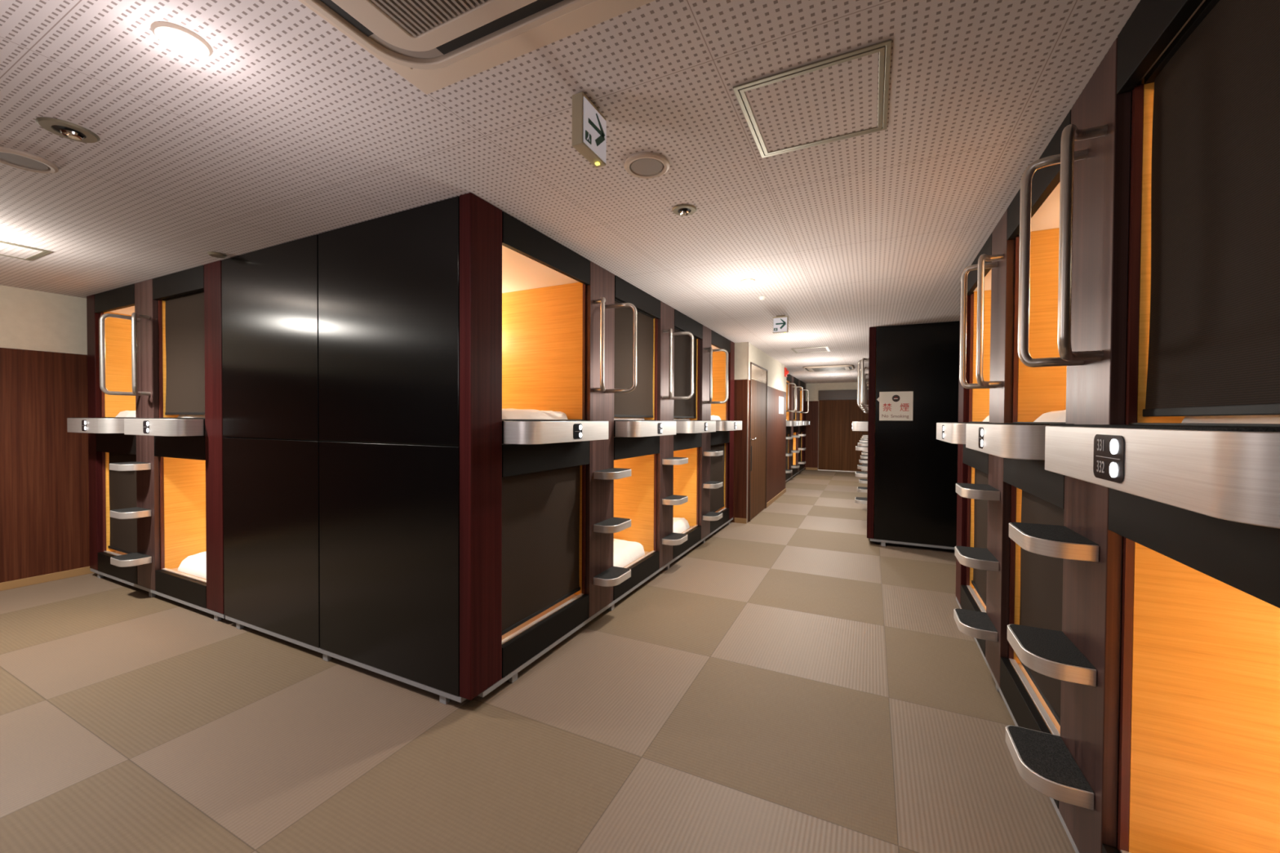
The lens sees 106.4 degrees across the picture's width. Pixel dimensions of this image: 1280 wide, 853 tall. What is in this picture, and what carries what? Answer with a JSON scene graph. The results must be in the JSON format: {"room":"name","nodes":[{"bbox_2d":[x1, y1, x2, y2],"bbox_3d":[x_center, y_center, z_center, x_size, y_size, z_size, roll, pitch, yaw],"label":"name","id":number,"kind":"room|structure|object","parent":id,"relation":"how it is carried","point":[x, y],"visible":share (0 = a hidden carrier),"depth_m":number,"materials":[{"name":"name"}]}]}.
{"room":"capsule hotel","nodes":[
{"label":"capsule hotel","id":0,"kind":"room"},
{"bbox_2d":[0,284,204,582],"bbox_3d":[-4.913,0.089,2.877,0.132,2.190,6.300,1,1,26],"label":"wall","id":1,"kind":"structure","parent":0,"point":[44,468],"depth_m":3.60,"materials":[{"name":"brown wood"}]},
{"bbox_2d":[0,566,94,591],"bbox_3d":[-4.850,1.156,2.870,0.010,0.058,6.080,1,1,26],"label":"baseboard","id":2,"kind":"structure","parent":1,"relation":"attached to","point":[6,585],"depth_m":3.60,"materials":[{"name":"brown"}]},
{"bbox_2d":[0,469,1118,852],"bbox_3d":[0.908,1.220,5.241,8.540,0.080,15.600,1,1,26],"label":"floor","id":3,"kind":"structure","parent":0,"point":[793,681],"depth_m":1.95,"materials":[{"name":"tile"}]},
{"bbox_2d":[86,294,103,570],"bbox_3d":[-4.232,0.049,3.735,0.150,2.122,0.065,1,1,26],"label":"post","id":4,"kind":"object","parent":3,"relation":"on","point":[94,391],"visible":0.44,"depth_m":3.70,"materials":[{"name":"wood"}]},
{"bbox_2d":[96,433,160,584],"bbox_3d":[-3.448,0.572,4.398,0.688,1.066,1.930,1,1,26],"label":"capsule","id":5,"kind":"object","parent":3,"relation":"on","point":[118,487],"visible":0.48,"depth_m":3.61,"materials":[{"name":"black"}]},
{"bbox_2d":[108,452,137,552],"bbox_3d":[-3.837,0.559,3.582,0.672,0.760,0.013,1,1,26],"label":"roller blind","id":6,"kind":"object","parent":5,"relation":"hanging from","point":[122,533],"depth_m":3.61,"materials":[{"name":"fabric"}]},
{"bbox_2d":[94,284,159,417],"bbox_3d":[-3.443,-0.492,4.383,0.688,1.049,1.930,1,1,26],"label":"capsule","id":7,"kind":"object","parent":5,"relation":"on","point":[118,377],"visible":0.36,"depth_m":3.74,"materials":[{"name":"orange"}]},
{"bbox_2d":[66,417,125,433],"bbox_3d":[-3.881,-0.009,3.438,0.625,0.107,0.162,1,1,26],"label":"shelf","id":8,"kind":"object","parent":7,"relation":"attached to","point":[89,425],"visible":0.91,"depth_m":3.31,"materials":[{"name":"metal"}]},
{"bbox_2d":[98,279,160,590],"bbox_3d":[-3.444,0.061,3.228,0.316,2.121,0.222,1,1,26],"label":"post","id":9,"kind":"object","parent":3,"relation":"on","point":[144,320],"visible":1,"depth_m":3.27,"materials":[{"name":"wood"}]},
{"bbox_2d":[89,568,225,621],"bbox_3d":[-3.381,1.153,3.379,2.010,0.063,0.138,1,1,26],"label":"plinth","id":10,"kind":"object","parent":3,"relation":"on","point":[218,616],"visible":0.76,"depth_m":3.24,"materials":[{"name":"black"}]},
{"bbox_2d":[154,435,206,608],"bbox_3d":[-2.577,0.582,3.977,0.688,1.066,1.930,1,1,26],"label":"capsule","id":11,"kind":"object","parent":3,"relation":"on","point":[182,458],"visible":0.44,"depth_m":3.32,"materials":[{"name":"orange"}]},
{"bbox_2d":[152,265,204,435],"bbox_3d":[-2.571,-0.481,3.962,0.688,1.049,1.930,1,1,26],"label":"capsule","id":12,"kind":"object","parent":11,"relation":"on","point":[181,344],"visible":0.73,"depth_m":3.18,"materials":[{"name":"black"}]},
{"bbox_2d":[124,417,204,436],"bbox_3d":[-3.010,0.001,3.016,0.625,0.107,0.162,1,1,26],"label":"shelf","id":13,"kind":"object","parent":12,"relation":"attached to","point":[167,427],"visible":1,"depth_m":2.90,"materials":[{"name":"metal"}]},
{"bbox_2d":[164,292,204,412],"bbox_3d":[-2.962,-0.479,3.146,0.676,0.782,0.012,1,1,26],"label":"roller blind","id":14,"kind":"object","parent":12,"relation":"hanging from","point":[184,344],"depth_m":3.18,"materials":[{"name":"fabric"}]},
{"bbox_2d":[168,551,206,579],"bbox_3d":[-2.583,0.938,3.973,0.637,0.096,1.803,1,1,26],"label":"futon","id":15,"kind":"object","parent":11,"relation":"in","point":[195,565],"visible":0.07,"depth_m":3.23,"materials":[{"name":"white fabric"}]},
{"bbox_2d":[204,260,226,613],"bbox_3d":[-2.579,0.068,2.933,0.201,2.122,0.060,1,1,26],"label":"post","id":16,"kind":"object","parent":3,"relation":"on","point":[214,437],"visible":0.72,"depth_m":2.90,"materials":[{"name":"wood"}]},
{"bbox_2d":[222,437,321,648],"bbox_3d":[-2.070,0.603,2.671,0.937,1.066,0.020,1,1,26],"label":"end panel","id":17,"kind":"object","parent":3,"relation":"on","point":[271,486],"visible":0.89,"depth_m":2.63,"materials":[{"name":"black"}]},
{"bbox_2d":[221,234,319,439],"bbox_3d":[-2.064,-0.460,2.656,0.937,1.050,0.020,1,1,26],"label":"end panel","id":18,"kind":"object","parent":17,"relation":"on","point":[270,295],"visible":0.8,"depth_m":2.62,"materials":[{"name":"black"}]},
{"bbox_2d":[226,436,459,446],"bbox_3d":[-1.617,0.080,2.475,1.915,2.120,0.028,1,1,26],"label":"backing","id":19,"kind":"object","parent":3,"relation":"on","point":[227,437],"visible":0.02,"depth_m":2.37,"materials":[{"name":"black"}]},
{"bbox_2d":[225,615,466,704],"bbox_3d":[-1.597,1.175,2.517,1.920,0.063,0.138,1,1,26],"label":"plinth","id":20,"kind":"object","parent":3,"relation":"on","point":[444,697],"visible":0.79,"depth_m":2.35,"materials":[{"name":"black"}]},
{"bbox_2d":[319,440,459,696],"bbox_3d":[-1.204,0.614,2.252,0.971,1.066,0.020,1,1,26],"label":"end panel","id":21,"kind":"object","parent":3,"relation":"on","point":[389,513],"visible":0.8,"depth_m":2.21,"materials":[{"name":"black"}]},
{"bbox_2d":[318,195,459,445],"bbox_3d":[-1.198,-0.449,2.237,0.971,1.050,0.020,1,1,26],"label":"end panel","id":22,"kind":"object","parent":21,"relation":"on","point":[388,286],"visible":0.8,"depth_m":2.19,"materials":[{"name":"black"}]},
{"bbox_2d":[459,192,502,700],"bbox_3d":[-0.694,0.090,2.094,0.065,2.122,0.190,1,1,26],"label":"post","id":23,"kind":"object","parent":3,"relation":"on","point":[480,221],"visible":1,"depth_m":2.04,"materials":[{"name":"wood"}]},
{"bbox_2d":[502,440,589,678],"bbox_3d":[-1.332,0.603,2.931,1.930,1.066,0.744,1,1,26],"label":"capsule","id":24,"kind":"object","parent":3,"relation":"on","point":[544,598],"visible":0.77,"depth_m":2.49,"materials":[{"name":"black"}]},
{"bbox_2d":[502,465,580,631],"bbox_3d":[-0.518,0.591,2.537,0.013,0.760,0.739,1,1,26],"label":"roller blind","id":25,"kind":"object","parent":24,"relation":"hanging from","point":[541,510],"depth_m":2.51,"materials":[{"name":"fabric"}]},
{"bbox_2d":[502,211,590,444],"bbox_3d":[-1.326,-0.460,2.916,1.930,1.049,0.744,1,1,26],"label":"capsule","id":26,"kind":"object","parent":24,"relation":"on","point":[544,282],"visible":0.3,"depth_m":2.90,"materials":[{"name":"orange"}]},
{"bbox_2d":[502,408,568,419],"bbox_3d":[-1.319,-0.068,2.917,1.803,0.076,0.693,1,1,26],"label":"futon","id":27,"kind":"object","parent":26,"relation":"in","point":[509,413],"visible":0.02,"depth_m":2.51,"materials":[{"name":"white fabric"}]},
{"bbox_2d":[503,420,608,444],"bbox_3d":[-0.397,0.022,2.444,0.162,0.107,0.686,1,1,26],"label":"shelf","id":28,"kind":"object","parent":26,"relation":"attached to","point":[515,432],"visible":1,"depth_m":2.24,"materials":[{"name":"metal"}]},
{"bbox_2d":[502,435,659,600],"bbox_3d":[-0.875,0.592,3.876,1.930,1.066,0.744,1,1,26],"label":"capsule","id":29,"kind":"object","parent":3,"relation":"on","point":[634,495],"visible":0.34,"depth_m":3.82,"materials":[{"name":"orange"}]},
{"bbox_2d":[585,275,660,436],"bbox_3d":[-0.869,-0.471,3.861,1.930,1.049,0.744,1,1,26],"label":"capsule","id":30,"kind":"object","parent":29,"relation":"on","point":[641,402],"visible":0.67,"depth_m":3.46,"materials":[{"name":"black"}]},
{"bbox_2d":[613,301,653,415],"bbox_3d":[-0.055,-0.469,3.467,0.012,0.782,0.738,1,1,26],"label":"roller blind","id":31,"kind":"object","parent":30,"relation":"hanging from","point":[639,402],"depth_m":3.47,"materials":[{"name":"fabric"}]},
{"bbox_2d":[615,420,676,437],"bbox_3d":[0.060,0.011,3.389,0.162,0.107,0.686,1,1,26],"label":"shelf","id":32,"kind":"object","parent":30,"relation":"attached to","point":[627,428],"visible":1,"depth_m":3.15,"materials":[{"name":"metal"}]},
{"bbox_2d":[613,538,649,567],"bbox_3d":[-0.867,0.948,3.877,1.803,0.095,0.693,1,1,26],"label":"futon","id":33,"kind":"object","parent":29,"relation":"in","point":[625,553],"visible":0.1,"depth_m":3.58,"materials":[{"name":"white fabric"}]},
{"bbox_2d":[478,517,733,697],"bbox_3d":[0.166,1.162,3.988,0.138,0.063,4.180,1,1,26],"label":"plinth","id":34,"kind":"object","parent":3,"relation":"on","point":[512,677],"visible":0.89,"depth_m":2.75,"materials":[{"name":"black"}]},
{"bbox_2d":[585,261,636,617],"bbox_3d":[-0.164,0.082,2.921,0.231,2.121,0.330,1,1,26],"label":"post","id":35,"kind":"object","parent":3,"relation":"on","point":[601,525],"visible":0.98,"depth_m":2.93,"materials":[{"name":"wood"}]},
{"bbox_2d":[613,431,729,533],"bbox_3d":[0.028,0.570,5.742,1.930,1.066,0.744,1,1,26],"label":"capsule","id":36,"kind":"object","parent":3,"relation":"on","point":[719,439],"visible":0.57,"depth_m":5.44,"materials":[{"name":"black"}]},
{"bbox_2d":[698,330,730,420],"bbox_3d":[0.033,-0.493,5.726,1.930,1.049,0.744,1,1,26],"label":"capsule","id":37,"kind":"object","parent":36,"relation":"on","point":[717,341],"visible":0.21,"depth_m":5.67,"materials":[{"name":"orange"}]},
{"bbox_2d":[715,420,742,431],"bbox_3d":[0.962,-0.011,5.255,0.162,0.107,0.686,1,1,26],"label":"shelf","id":38,"kind":"object","parent":37,"relation":"attached to","point":[721,425],"visible":0.94,"depth_m":5.00,"materials":[{"name":"metal"}]},
{"bbox_2d":[710,443,724,511],"bbox_3d":[0.841,0.558,5.347,0.012,0.760,0.737,1,1,26],"label":"roller blind","id":39,"kind":"object","parent":36,"relation":"hanging from","point":[717,463],"depth_m":5.44,"materials":[{"name":"fabric"}]},
{"bbox_2d":[656,301,693,568],"bbox_3d":[0.292,0.071,3.863,0.231,2.121,0.322,1,1,26],"label":"post","id":40,"kind":"object","parent":3,"relation":"on","point":[666,500],"visible":0.98,"depth_m":3.86,"materials":[{"name":"wood"}]},
{"bbox_2d":[656,432,702,559],"bbox_3d":[-0.423,0.581,4.810,1.930,1.066,0.744,1,1,26],"label":"capsule","id":41,"kind":"object","parent":3,"relation":"on","point":[686,476],"visible":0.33,"depth_m":4.75,"materials":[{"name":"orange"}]},
{"bbox_2d":[672,517,693,533],"bbox_3d":[-0.415,0.937,4.810,1.803,0.095,0.693,1,1,26],"label":"futon","id":42,"kind":"object","parent":41,"relation":"in","point":[681,525],"visible":0.06,"depth_m":4.53,"materials":[{"name":"white fabric"}]},
{"bbox_2d":[673,308,702,420],"bbox_3d":[-0.418,-0.482,4.795,1.930,1.049,0.744,1,1,26],"label":"capsule","id":43,"kind":"object","parent":41,"relation":"on","point":[688,408],"visible":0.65,"depth_m":4.44,"materials":[{"name":"black"}]},
{"bbox_2d":[673,328,696,416],"bbox_3d":[0.396,-0.480,4.401,0.013,0.782,0.740,1,1,26],"label":"roller blind","id":44,"kind":"object","parent":43,"relation":"hanging from","point":[687,407],"depth_m":4.42,"materials":[{"name":"fabric"}]},
{"bbox_2d":[675,420,715,433],"bbox_3d":[0.511,0.000,4.323,0.162,0.107,0.686,1,1,26],"label":"shelf","id":45,"kind":"object","parent":43,"relation":"attached to","point":[682,426],"visible":0.92,"depth_m":4.05,"materials":[{"name":"metal"}]},
{"bbox_2d":[698,324,728,539],"bbox_3d":[0.743,0.060,4.796,0.231,2.121,0.322,1,1,26],"label":"post","id":46,"kind":"object","parent":3,"relation":"on","point":[705,516],"visible":0.98,"depth_m":4.79,"materials":[{"name":"brown metal"}]},
{"bbox_2d":[726,341,734,519],"bbox_3d":[1.073,0.046,5.750,0.065,2.122,0.185,1,1,26],"label":"post","id":47,"kind":"object","parent":3,"relation":"on","point":[731,355],"visible":0.46,"depth_m":5.69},
{"bbox_2d":[785,426,791,480],"bbox_3d":[2.121,0.519,10.070,1.930,1.066,0.744,1,1,26],"label":"capsule","id":48,"kind":"object","parent":3,"relation":"on","point":[788,476],"visible":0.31,"depth_m":9.86,"materials":[{"name":"black"}]},
{"bbox_2d":[785,433,788,469],"bbox_3d":[2.934,0.506,9.676,0.012,0.760,0.739,1,1,26],"label":"roller blind","id":49,"kind":"object","parent":48,"relation":"hanging from","point":[787,434],"depth_m":9.91,"materials":[{"name":"fabric"}]},
{"bbox_2d":[786,373,791,420],"bbox_3d":[2.126,-0.545,10.055,1.930,1.049,0.744,1,1,26],"label":"capsule","id":50,"kind":"object","parent":48,"relation":"on","point":[788,379],"visible":0.12,"depth_m":9.98,"materials":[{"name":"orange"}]},
{"bbox_2d":[785,382,795,473],"bbox_3d":[2.833,0.008,9.118,0.231,2.121,0.328,1,1,26],"label":"post","id":51,"kind":"object","parent":3,"relation":"on","point":[787,471],"visible":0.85,"depth_m":9.11,"materials":[{"name":"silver metal"}]},
{"bbox_2d":[792,426,798,475],"bbox_3d":[2.576,0.508,11.011,1.930,1.066,0.744,1,1,26],"label":"capsule","id":52,"kind":"object","parent":3,"relation":"on","point":[795,428],"visible":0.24,"depth_m":10.93,"materials":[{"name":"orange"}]},
{"bbox_2d":[789,375,803,476],"bbox_3d":[3.288,-0.003,10.059,0.231,2.121,0.328,1,1,26],"label":"post","id":53,"kind":"object","parent":3,"relation":"on","point":[791,441],"visible":0.89,"depth_m":10.03,"materials":[{"name":"brown metal"}]},
{"bbox_2d":[799,425,804,471],"bbox_3d":[3.030,0.496,11.951,1.930,1.066,0.744,1,1,26],"label":"capsule","id":54,"kind":"object","parent":3,"relation":"on","point":[802,428],"visible":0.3,"depth_m":11.76,"materials":[{"name":"black"}]},
{"bbox_2d":[796,379,808,471],"bbox_3d":[3.743,-0.014,10.999,0.231,2.121,0.328,1,1,26],"label":"post","id":55,"kind":"object","parent":3,"relation":"on","point":[798,389],"visible":0.85,"depth_m":10.96,"materials":[{"name":"brown metal"}]},
{"bbox_2d":[802,382,805,467],"bbox_3d":[4.107,-0.028,12.022,0.065,2.122,0.320,1,1,26],"label":"post","id":56,"kind":"object","parent":3,"relation":"on","point":[804,391],"visible":0.49,"depth_m":11.91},
{"bbox_2d":[854,358,868,504],"bbox_3d":[2.710,0.055,5.802,0.170,2.121,0.330,1,1,26],"label":"post","id":57,"kind":"object","parent":3,"relation":"on","point":[863,500],"visible":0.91,"depth_m":5.75,"materials":[{"name":"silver metal"}]},
{"bbox_2d":[857,366,868,492],"bbox_3d":[3.163,0.044,6.738,0.170,2.121,0.330,1,1,26],"label":"post","id":58,"kind":"object","parent":3,"relation":"on","point":[860,489],"visible":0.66,"depth_m":6.71,"materials":[{"name":"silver metal"}]},
{"bbox_2d":[858,373,868,484],"bbox_3d":[3.616,0.033,7.675,0.170,2.121,0.330,1,1,26],"label":"post","id":59,"kind":"object","parent":3,"relation":"on","point":[862,461],"visible":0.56,"depth_m":7.61,"materials":[{"name":"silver metal"}]},
{"bbox_2d":[866,326,875,538],"bbox_3d":[2.363,0.065,4.885,0.062,2.122,0.190,1,1,26],"label":"post","id":60,"kind":"object","parent":3,"relation":"on","point":[872,351],"visible":1,"depth_m":4.80,"materials":[{"name":"wood"}]},
{"bbox_2d":[873,446,875,524],"bbox_3d":[3.407,0.599,4.914,1.930,1.066,0.739,1,1,26],"label":"capsule","id":61,"kind":"object","parent":3,"relation":"on","point":[874,446],"visible":0.06,"depth_m":4.97,"materials":[{"name":"black"}]},
{"bbox_2d":[875,378,875,404],"bbox_3d":[3.412,-0.464,4.898,1.930,1.049,0.739,1,1,26],"label":"capsule","id":62,"kind":"object","parent":61,"relation":"on","point":[875,379],"visible":0.11,"depth_m":4.96,"materials":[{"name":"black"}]},
{"bbox_2d":[852,421,867,431],"bbox_3d":[2.500,-0.005,5.428,0.162,0.107,0.490,1,1,26],"label":"shelf","id":63,"kind":"object","parent":62,"relation":"attached to","point":[856,425],"visible":0.88,"depth_m":5.21,"materials":[{"name":"metal"}]},
{"bbox_2d":[870,537,955,551],"bbox_3d":[3.232,1.171,4.451,1.970,0.063,0.138,1,1,26],"label":"plinth","id":64,"kind":"object","parent":3,"relation":"on","point":[882,542],"visible":0.28,"depth_m":4.67,"materials":[{"name":"silver"}]},
{"bbox_2d":[874,320,959,546],"bbox_3d":[3.240,0.078,4.366,1.964,2.121,0.020,1,1,26],"label":"end panel","id":65,"kind":"object","parent":3,"relation":"on","point":[916,473],"visible":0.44,"depth_m":4.62,"materials":[{"name":"black"}]},
{"bbox_2d":[876,391,913,420],"bbox_3d":[2.503,-0.200,4.705,0.316,0.285,0.005,1,1,26],"label":"no smoking sign","id":66,"kind":"object","parent":65,"relation":"attached to","point":[893,406],"visible":1,"depth_m":4.70,"materials":[{"name":"plastic"}]},
{"bbox_2d":[955,281,973,605],"bbox_3d":[2.132,0.089,3.127,0.065,2.122,0.195,1,1,26],"label":"post","id":67,"kind":"object","parent":3,"relation":"on","point":[963,393],"visible":0.29,"depth_m":3.06,"materials":[{"name":"wood"}]},
{"bbox_2d":[953,208,1014,687],"bbox_3d":[1.614,0.100,2.257,0.170,2.121,0.328,1,1,26],"label":"post","id":68,"kind":"object","parent":3,"relation":"on","point":[991,625],"visible":0.98,"depth_m":2.19,"materials":[{"name":"wood"}]},
{"bbox_2d":[960,444,1011,657],"bbox_3d":[2.763,0.633,2.304,1.930,1.066,0.739,1,1,26],"label":"capsule","id":69,"kind":"object","parent":3,"relation":"on","point":[973,595],"visible":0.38,"depth_m":2.85,"materials":[{"name":"black"}]},
{"bbox_2d":[973,468,988,602],"bbox_3d":[1.947,0.601,2.692,0.013,0.760,0.723,1,1,26],"label":"roller blind","id":70,"kind":"object","parent":69,"relation":"hanging from","point":[980,506],"depth_m":2.82,"materials":[{"name":"fabric"}]},
{"bbox_2d":[966,233,1014,422],"bbox_3d":[2.769,-0.430,2.288,1.930,1.049,0.739,1,1,26],"label":"capsule","id":71,"kind":"object","parent":69,"relation":"on","point":[979,398],"visible":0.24,"depth_m":2.98,"materials":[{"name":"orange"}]},
{"bbox_2d":[936,422,975,444],"bbox_3d":[1.776,0.030,2.652,0.162,0.107,0.690,1,1,26],"label":"shelf","id":72,"kind":"object","parent":71,"relation":"attached to","point":[954,433],"visible":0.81,"depth_m":2.44,"materials":[{"name":"metal"}]},
{"bbox_2d":[955,596,1117,852],"bbox_3d":[1.499,1.201,1.756,0.138,0.063,3.240,1,1,26],"label":"plinth","id":73,"kind":"object","parent":3,"relation":"on","point":[997,687],"visible":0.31,"depth_m":1.91,"materials":[{"name":"silver"}]},
{"bbox_2d":[1000,457,1123,808],"bbox_3d":[2.311,0.644,1.367,1.930,1.066,0.739,1,1,26],"label":"capsule","id":74,"kind":"object","parent":3,"relation":"on","point":[1033,698],"visible":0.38,"depth_m":1.82,"materials":[{"name":"black"}]},
{"bbox_2d":[1019,490,1064,717],"bbox_3d":[1.494,0.613,1.756,0.013,0.760,0.723,1,1,26],"label":"roller blind","id":75,"kind":"object","parent":74,"relation":"hanging from","point":[1041,576],"depth_m":1.80,"materials":[{"name":"fabric"}]},
{"bbox_2d":[1007,109,1131,424],"bbox_3d":[2.316,-0.419,1.352,1.930,1.049,0.739,1,1,26],"label":"capsule","id":76,"kind":"object","parent":74,"relation":"on","point":[1037,391],"visible":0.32,"depth_m":2.03,"materials":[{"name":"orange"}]},
{"bbox_2d":[965,422,1074,460],"bbox_3d":[1.323,0.042,1.716,0.162,0.107,0.690,1,1,26],"label":"shelf","id":77,"kind":"object","parent":76,"relation":"attached to","point":[1021,441],"visible":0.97,"depth_m":1.47,"materials":[{"name":"metal"}]},
{"bbox_2d":[1033,409,1066,422],"bbox_3d":[2.305,-0.028,1.362,1.803,0.076,0.688,1,1,26],"label":"futon","id":78,"kind":"object","parent":76,"relation":"in","point":[1057,415],"visible":0.02,"depth_m":1.81,"materials":[{"name":"white fabric"}]},
{"bbox_2d":[1005,37,1131,852],"bbox_3d":[1.161,0.112,1.321,0.170,2.121,0.328,1,1,26],"label":"post","id":79,"kind":"object","parent":3,"relation":"on","point":[1077,768],"visible":0.98,"depth_m":1.25,"materials":[{"name":"wood"}]},
{"bbox_2d":[1102,488,1279,852],"bbox_3d":[1.858,0.655,0.431,1.930,1.066,0.739,1,1,26],"label":"capsule","id":80,"kind":"object","parent":3,"relation":"on","point":[1199,744],"visible":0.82,"depth_m":1.10,"materials":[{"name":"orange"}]},
{"bbox_2d":[1116,0,1279,426],"bbox_3d":[1.863,-0.408,0.416,1.930,1.049,0.739,1,1,26],"label":"capsule","id":81,"kind":"object","parent":80,"relation":"on","point":[1203,327],"visible":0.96,"depth_m":0.94,"materials":[{"name":"black"}]},
{"bbox_2d":[1044,424,1279,528],"bbox_3d":[0.871,0.053,0.779,0.162,0.107,0.690,1,1,26],"label":"ledge","id":82,"kind":"object","parent":81,"relation":"attached to","point":[1232,473],"visible":1,"depth_m":0.63,"materials":[{"name":"metal"}]},
{"bbox_2d":[1181,414,1279,423],"bbox_3d":[1.852,-0.017,0.426,1.803,0.076,0.688,1,1,26],"label":"futon","id":83,"kind":"object","parent":81,"relation":"in","point":[1265,419],"visible":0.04,"depth_m":0.89,"materials":[{"name":"white fabric"}]},
{"bbox_2d":[0,0,1142,383],"bbox_3d":[0.920,-1.050,5.208,8.540,0.080,15.600,1,1,26],"label":"ceiling","id":84,"kind":"structure","parent":0,"point":[291,129],"depth_m":1.65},
{"bbox_2d":[0,240,52,261],"bbox_3d":[-3.576,-0.993,2.642,0.360,0.006,0.345,1,1,26],"label":"ceiling light","id":85,"kind":"object","parent":84,"relation":"attached to","point":[6,249],"visible":1,"depth_m":2.72,"materials":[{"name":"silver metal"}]},
{"bbox_2d":[0,146,58,173],"bbox_3d":[-2.255,-0.969,1.745,0.172,0.013,0.172,1,1,26],"label":"ceiling speaker","id":86,"kind":"object","parent":84,"relation":"attached to","point":[19,159],"visible":1,"depth_m":1.75,"materials":[{"name":"beige"}]},
{"bbox_2d":[35,117,100,142],"bbox_3d":[-1.872,-0.963,1.568,0.136,0.017,0.136,1,1,26],"label":"recessed light","id":87,"kind":"object","parent":84,"relation":"in","point":[64,129],"visible":1,"depth_m":1.56,"materials":[{"name":"silver metal"}]},
{"bbox_2d":[151,21,213,57],"bbox_3d":[-1.139,-0.958,1.191,0.112,0.007,0.112,1,1,26],"label":"recessed light","id":88,"kind":"object","parent":84,"relation":"in","point":[180,39],"visible":1,"depth_m":1.19,"materials":[{"name":"beige"}]},
{"bbox_2d":[297,0,655,94],"bbox_3d":[-0.418,-0.935,0.727,0.925,0.034,1.005,1,1,26],"label":"air conditioner","id":89,"kind":"object","parent":84,"relation":"attached to","point":[433,45],"visible":1,"depth_m":1.12,"materials":[{"name":"beige"}]},
{"bbox_2d":[320,0,373,36],"bbox_3d":[-0.763,-0.939,0.896,0.033,0.003,0.557,1,1,26],"label":"outlet","id":90,"kind":"object","parent":89,"relation":"attached to","point":[328,7],"depth_m":1.10,"materials":[{"name":"black"}]},
{"bbox_2d":[371,0,488,36],"bbox_3d":[-0.419,-0.926,0.730,0.563,0.016,0.630,1,1,26],"label":"grille","id":91,"kind":"object","parent":89,"relation":"attached to","point":[415,18],"depth_m":1.07,"materials":[{"name":"beige plastic"}]},
{"bbox_2d":[435,0,564,54],"bbox_3d":[-0.253,-0.939,1.074,0.557,0.003,0.033,1,1,26],"label":"outlet","id":92,"kind":"object","parent":89,"relation":"attached to","point":[537,11],"depth_m":1.12,"materials":[{"name":"black"}]},
{"bbox_2d":[572,92,606,168],"bbox_3d":[-0.148,-0.879,1.422,0.041,0.162,0.135,1,1,26],"label":"exit sign","id":93,"kind":"object","parent":84,"relation":"hanging from","point":[588,124],"visible":1,"depth_m":1.39,"materials":[{"name":"beige"}]},
{"bbox_2d":[624,151,669,178],"bbox_3d":[0.025,-0.958,1.763,0.168,0.013,0.168,1,1,26],"label":"ceiling speaker","id":94,"kind":"object","parent":84,"relation":"attached to","point":[646,165],"visible":1,"depth_m":1.75,"materials":[{"name":"beige"}]},
{"bbox_2d":[671,204,697,215],"bbox_3d":[0.199,-0.960,2.138,0.110,0.017,0.110,1,1,26],"label":"recessed light","id":95,"kind":"object","parent":84,"relation":"in","point":[683,209],"visible":1,"depth_m":2.13,"materials":[{"name":"silver metal"}]},
{"bbox_2d":[773,315,788,333],"bbox_3d":[1.259,-0.914,4.286,0.128,0.160,0.039,1,1,26],"label":"exit sign","id":96,"kind":"object","parent":84,"relation":"hanging from","point":[780,322],"visible":1,"depth_m":4.27,"materials":[{"name":"beige"}]},
{"bbox_2d":[791,346,830,353],"bbox_3d":[2.273,-1.016,6.359,0.445,0.006,0.450,1,1,26],"label":"ceiling hatch","id":97,"kind":"object","parent":84,"relation":"attached to","point":[813,349],"visible":1,"depth_m":6.33,"materials":[{"name":"silver metal"}]},
{"bbox_2d":[733,39,891,158],"bbox_3d":[0.527,-0.955,1.442,0.397,0.006,0.399,1,1,26],"label":"ceiling hatch","id":98,"kind":"object","parent":84,"relation":"attached to","point":[839,97],"visible":1,"depth_m":1.40,"materials":[{"name":"silver metal"}]},
{"bbox_2d":[803,364,853,372],"bbox_3d":[3.345,-1.024,8.479,0.800,0.027,0.800,1,1,26],"label":"air conditioner","id":99,"kind":"object","parent":84,"relation":"attached to","point":[837,367],"visible":1,"depth_m":8.33,"materials":[{"name":"beige plastic"}]},
{"bbox_2d":[811,367,845,371],"bbox_3d":[3.345,-1.018,8.479,0.520,0.016,0.586,1,1,26],"label":"grille","id":100,"kind":"object","parent":99,"relation":"attached to","point":[825,369],"depth_m":8.46,"materials":[{"name":"beige plastic"}]},
{"bbox_2d":[619,342,786,522],"bbox_3d":[0.911,0.051,7.566,2.255,2.190,2.907,1,1,26],"label":"wall","id":101,"kind":"structure","parent":0,"point":[776,380],"depth_m":6.12,"materials":[{"name":"brown wood"}]},
{"bbox_2d":[746,342,748,523],"bbox_3d":[1.299,0.080,5.770,0.008,2.188,0.013,1,1,26],"label":"trim","id":102,"kind":"structure","parent":101,"relation":"attached to","point":[748,342],"depth_m":5.77,"materials":[{"name":"brown wood"}]},
{"bbox_2d":[748,362,767,521],"bbox_3d":[1.594,0.186,6.330,0.077,1.963,1.024,1,1,26],"label":"door","id":103,"kind":"structure","parent":101,"relation":"in","point":[758,390],"depth_m":6.29,"materials":[{"name":"brown wood"}]},
{"bbox_2d":[804,382,868,470],"bbox_3d":[6.079,0.024,11.339,4.365,2.190,0.132,1,1,26],"label":"wall","id":104,"kind":"structure","parent":0,"point":[811,451],"depth_m":12.08,"materials":[{"name":"brown wood"}]},
{"bbox_2d":[817,389,868,471],"bbox_3d":[5.287,0.110,11.629,1.800,2.000,0.058,1,1,26],"label":"door","id":105,"kind":"structure","parent":104,"relation":"in","point":[837,409],"depth_m":11.80,"materials":[{"name":"brown wood"}]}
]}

